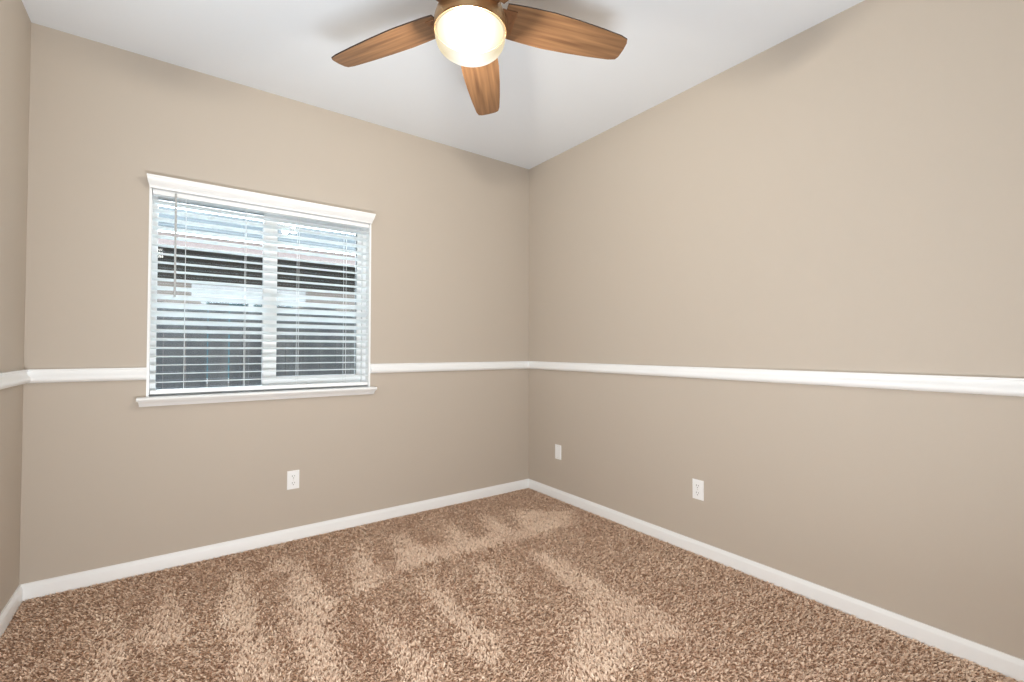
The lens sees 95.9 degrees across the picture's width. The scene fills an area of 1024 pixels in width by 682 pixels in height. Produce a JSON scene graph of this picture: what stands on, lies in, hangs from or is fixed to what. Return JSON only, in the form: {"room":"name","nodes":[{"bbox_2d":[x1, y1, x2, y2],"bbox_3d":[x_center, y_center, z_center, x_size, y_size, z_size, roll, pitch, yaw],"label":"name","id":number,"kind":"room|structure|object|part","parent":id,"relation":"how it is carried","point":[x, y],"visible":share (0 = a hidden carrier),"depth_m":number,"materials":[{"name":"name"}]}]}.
{"room":"empty bedroom","nodes":[
{"label":"empty bedroom","id":0,"kind":"room"},
{"bbox_2d":[0,0,30,612],"bbox_3d":[-1.336,-0.161,0.781,0.160,2.600,3.060,1,-1,-36],"label":"wall","id":1,"kind":"structure","parent":0,"point":[15,23],"depth_m":1.90,"materials":[{"name":"beige paint"}]},
{"bbox_2d":[0,585,22,636],"bbox_3d":[-1.268,1.093,0.810,0.014,0.073,3.060,1,-1,-36],"label":"baseboard","id":2,"kind":"structure","parent":1,"relation":"attached to","point":[16,599],"depth_m":1.90,"materials":[{"name":"white paint"}]},
{"bbox_2d":[0,369,30,389],"bbox_3d":[-1.260,0.138,0.832,0.028,0.062,3.060,1,-1,-36],"label":"chair rail","id":3,"kind":"object","parent":1,"relation":"attached to","point":[19,377],"visible":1,"depth_m":1.86,"materials":[{"name":"white paint"}]},
{"bbox_2d":[19,22,528,584],"bbox_3d":[-1.066,-0.121,2.974,3.186,2.600,0.160,1,-1,-36],"label":"wall","id":4,"kind":"structure","parent":0,"point":[107,479],"depth_m":2.53,"materials":[{"name":"beige paint"}]},
{"bbox_2d":[20,479,527,600],"bbox_3d":[-1.018,1.131,2.881,2.866,0.073,0.014,1,-1,-36],"label":"baseboard","id":5,"kind":"structure","parent":4,"relation":"attached to","point":[40,588],"depth_m":2.53,"materials":[{"name":"white paint"}]},
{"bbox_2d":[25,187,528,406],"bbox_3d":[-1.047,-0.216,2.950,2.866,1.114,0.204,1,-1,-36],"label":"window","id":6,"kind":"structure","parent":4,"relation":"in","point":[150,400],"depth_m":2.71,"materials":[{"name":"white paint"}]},
{"bbox_3d":[-1.378,0.296,2.643,1.197,0.018,0.114,1,-1,-36],"label":"sill","id":7,"kind":"part","parent":6,"relation":"part of","materials":[{"name":"white paint"}]},
{"bbox_2d":[147,173,375,393],"bbox_3d":[-1.371,-0.272,2.652,1.151,1.095,0.115,1,-1,-36],"label":"window blind","id":8,"kind":"object","parent":6,"relation":"attached to","point":[157,182],"visible":1,"depth_m":2.60,"materials":[{"name":"white paint"}]},
{"bbox_3d":[-1.722,-0.249,2.431,0.002,1.006,0.055,1,-1,-36],"label":"ladder cord","id":9,"kind":"part","parent":8,"relation":"part of","materials":[{"name":"white fabric"}]},
{"bbox_3d":[-1.500,-0.246,2.594,0.002,1.006,0.055,1,-1,-36],"label":"ladder cord","id":10,"kind":"part","parent":8,"relation":"part of","materials":[{"name":"white fabric"}]},
{"bbox_3d":[-1.389,0.266,2.666,1.105,0.019,0.050,1,-1,-36],"label":"rail","id":11,"kind":"part","parent":8,"relation":"part of","materials":[{"name":"white plastic"}]},
{"bbox_3d":[-1.279,-0.242,2.756,0.002,1.006,0.055,1,-1,-36],"label":"ladder cord","id":12,"kind":"part","parent":8,"relation":"part of","materials":[{"name":"white fabric"}]},
{"bbox_3d":[-1.057,-0.239,2.918,0.002,1.006,0.055,1,-1,-36],"label":"ladder cord","id":13,"kind":"part","parent":8,"relation":"part of","materials":[{"name":"white fabric"}]},
{"bbox_3d":[-1.237,-0.239,2.887,0.571,1.010,0.042,1,-1,-36],"label":"sliding sash","id":14,"kind":"part","parent":6,"relation":"part of","materials":[{"name":"white plastic"}]},
{"bbox_2d":[287,470,298,489],"bbox_3d":[-1.278,0.812,2.699,0.065,0.107,0.008,1,-1,-36],"label":"electrical outlet","id":15,"kind":"object","parent":4,"relation":"attached to","point":[292,476],"visible":1,"depth_m":2.70,"materials":[{"name":"white plastic"}]},
{"bbox_2d":[22,0,863,168],"bbox_3d":[0.302,-1.482,1.135,3.186,0.060,4.780,1,-1,-36],"label":"ceiling","id":16,"kind":"structure","parent":0,"point":[552,103],"depth_m":2.31,"materials":[{"name":"white paint"}]},
{"bbox_2d":[331,0,626,114],"bbox_3d":[-0.136,-1.236,1.647,1.202,0.414,1.172,1,-1,-36],"label":"ceiling fan","id":17,"kind":"object","parent":16,"relation":"hanging from","point":[472,34],"visible":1,"depth_m":1.75,"materials":[{"name":"brown wood"}]},
{"bbox_3d":[-0.494,-1.172,1.825,0.497,0.006,0.159,-4,9,23],"label":"blade","id":18,"kind":"part","parent":17,"relation":"part of","materials":[{"name":"brown wood"}]},
{"bbox_3d":[-0.151,-1.076,1.677,0.254,0.094,0.254,1,-1,-36],"label":"lamp shade","id":19,"kind":"part","parent":17,"relation":"part of","materials":[{"name":"white glass"}]},
{"bbox_3d":[-0.130,-1.156,2.050,0.159,0.006,0.497,-11,-6,2],"label":"blade","id":20,"kind":"part","parent":17,"relation":"part of","materials":[{"name":"brown wood"}]},
{"bbox_3d":[0.207,-1.179,1.784,0.497,0.006,0.159,2,-13,-16],"label":"blade","id":21,"kind":"part","parent":17,"relation":"part of","materials":[{"name":"brown wood"}]},
{"bbox_2d":[0,489,1017,681],"bbox_3d":[0.296,1.173,1.087,3.186,0.070,4.780,1,-1,-36],"label":"floor","id":22,"kind":"structure","parent":0,"point":[507,655],"depth_m":1.85,"materials":[{"name":"brown carpet"}]},
{"bbox_2d":[0,488,1023,681],"bbox_3d":[-0.109,1.142,1.640,2.837,0.011,3.062,1,-1,-36],"label":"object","id":23,"kind":"structure","parent":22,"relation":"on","point":[409,547],"depth_m":1.94,"materials":[{"name":"beige carpet"}]},
{"bbox_2d":[529,0,1023,659],"bbox_3d":[1.106,-0.123,2.569,0.160,2.600,3.060,1,-1,-36],"label":"wall","id":24,"kind":"structure","parent":0,"point":[847,194],"depth_m":2.07,"materials":[{"name":"beige paint"}]},
{"bbox_2d":[555,444,560,459],"bbox_3d":[0.344,0.829,3.448,0.007,0.107,0.065,1,-1,-36],"label":"blank wall plate","id":25,"kind":"object","parent":24,"relation":"attached to","point":[557,447],"visible":1,"depth_m":3.44,"materials":[{"name":"white plastic"}]},
{"bbox_2d":[692,478,703,500],"bbox_3d":[1.017,0.814,2.528,0.008,0.107,0.065,1,-1,-36],"label":"electrical outlet","id":26,"kind":"object","parent":24,"relation":"attached to","point":[697,485],"visible":1,"depth_m":2.52,"materials":[{"name":"white plastic"}]},
{"bbox_2d":[528,479,1023,681],"bbox_3d":[1.033,1.129,2.495,0.014,0.073,3.060,1,-1,-36],"label":"baseboard","id":27,"kind":"structure","parent":24,"relation":"attached to","point":[1008,665],"depth_m":2.02,"materials":[{"name":"white paint"}]},
{"bbox_2d":[528,361,1023,396],"bbox_3d":[1.029,0.173,2.508,0.028,0.062,3.060,1,-1,-36],"label":"chair rail","id":28,"kind":"object","parent":24,"relation":"attached to","point":[931,383],"visible":1,"depth_m":2.03,"materials":[{"name":"white paint"}]},
{"label":"outside","id":29,"kind":"structure","parent":0,"visible":0},
{"bbox_3d":[-5.260,1.671,8.550,21.000,0.100,13.840,1,-1,-36],"label":"ground","id":30,"kind":"structure","parent":29,"visible":0},
{"bbox_2d":[156,301,354,389],"bbox_3d":[-1.736,0.626,4.311,10.452,1.852,0.151,1,-1,-36],"label":"fence","id":31,"kind":"object","parent":30,"relation":"on","point":[306,365],"visible":0.06,"depth_m":3.82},
{"bbox_2d":[157,206,355,388],"bbox_3d":[-3.497,-0.271,6.353,16.000,3.712,3.840,1,-1,-36],"label":"house","id":32,"kind":"structure","parent":30,"relation":"on","point":[164,258],"depth_m":5.11,"materials":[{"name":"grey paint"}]},
{"bbox_3d":[-2.933,-0.528,5.211,1.122,0.137,0.034,1,-1,-36],"label":"head trim","id":33,"kind":"part","parent":32,"relation":"part of","materials":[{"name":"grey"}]}
]}

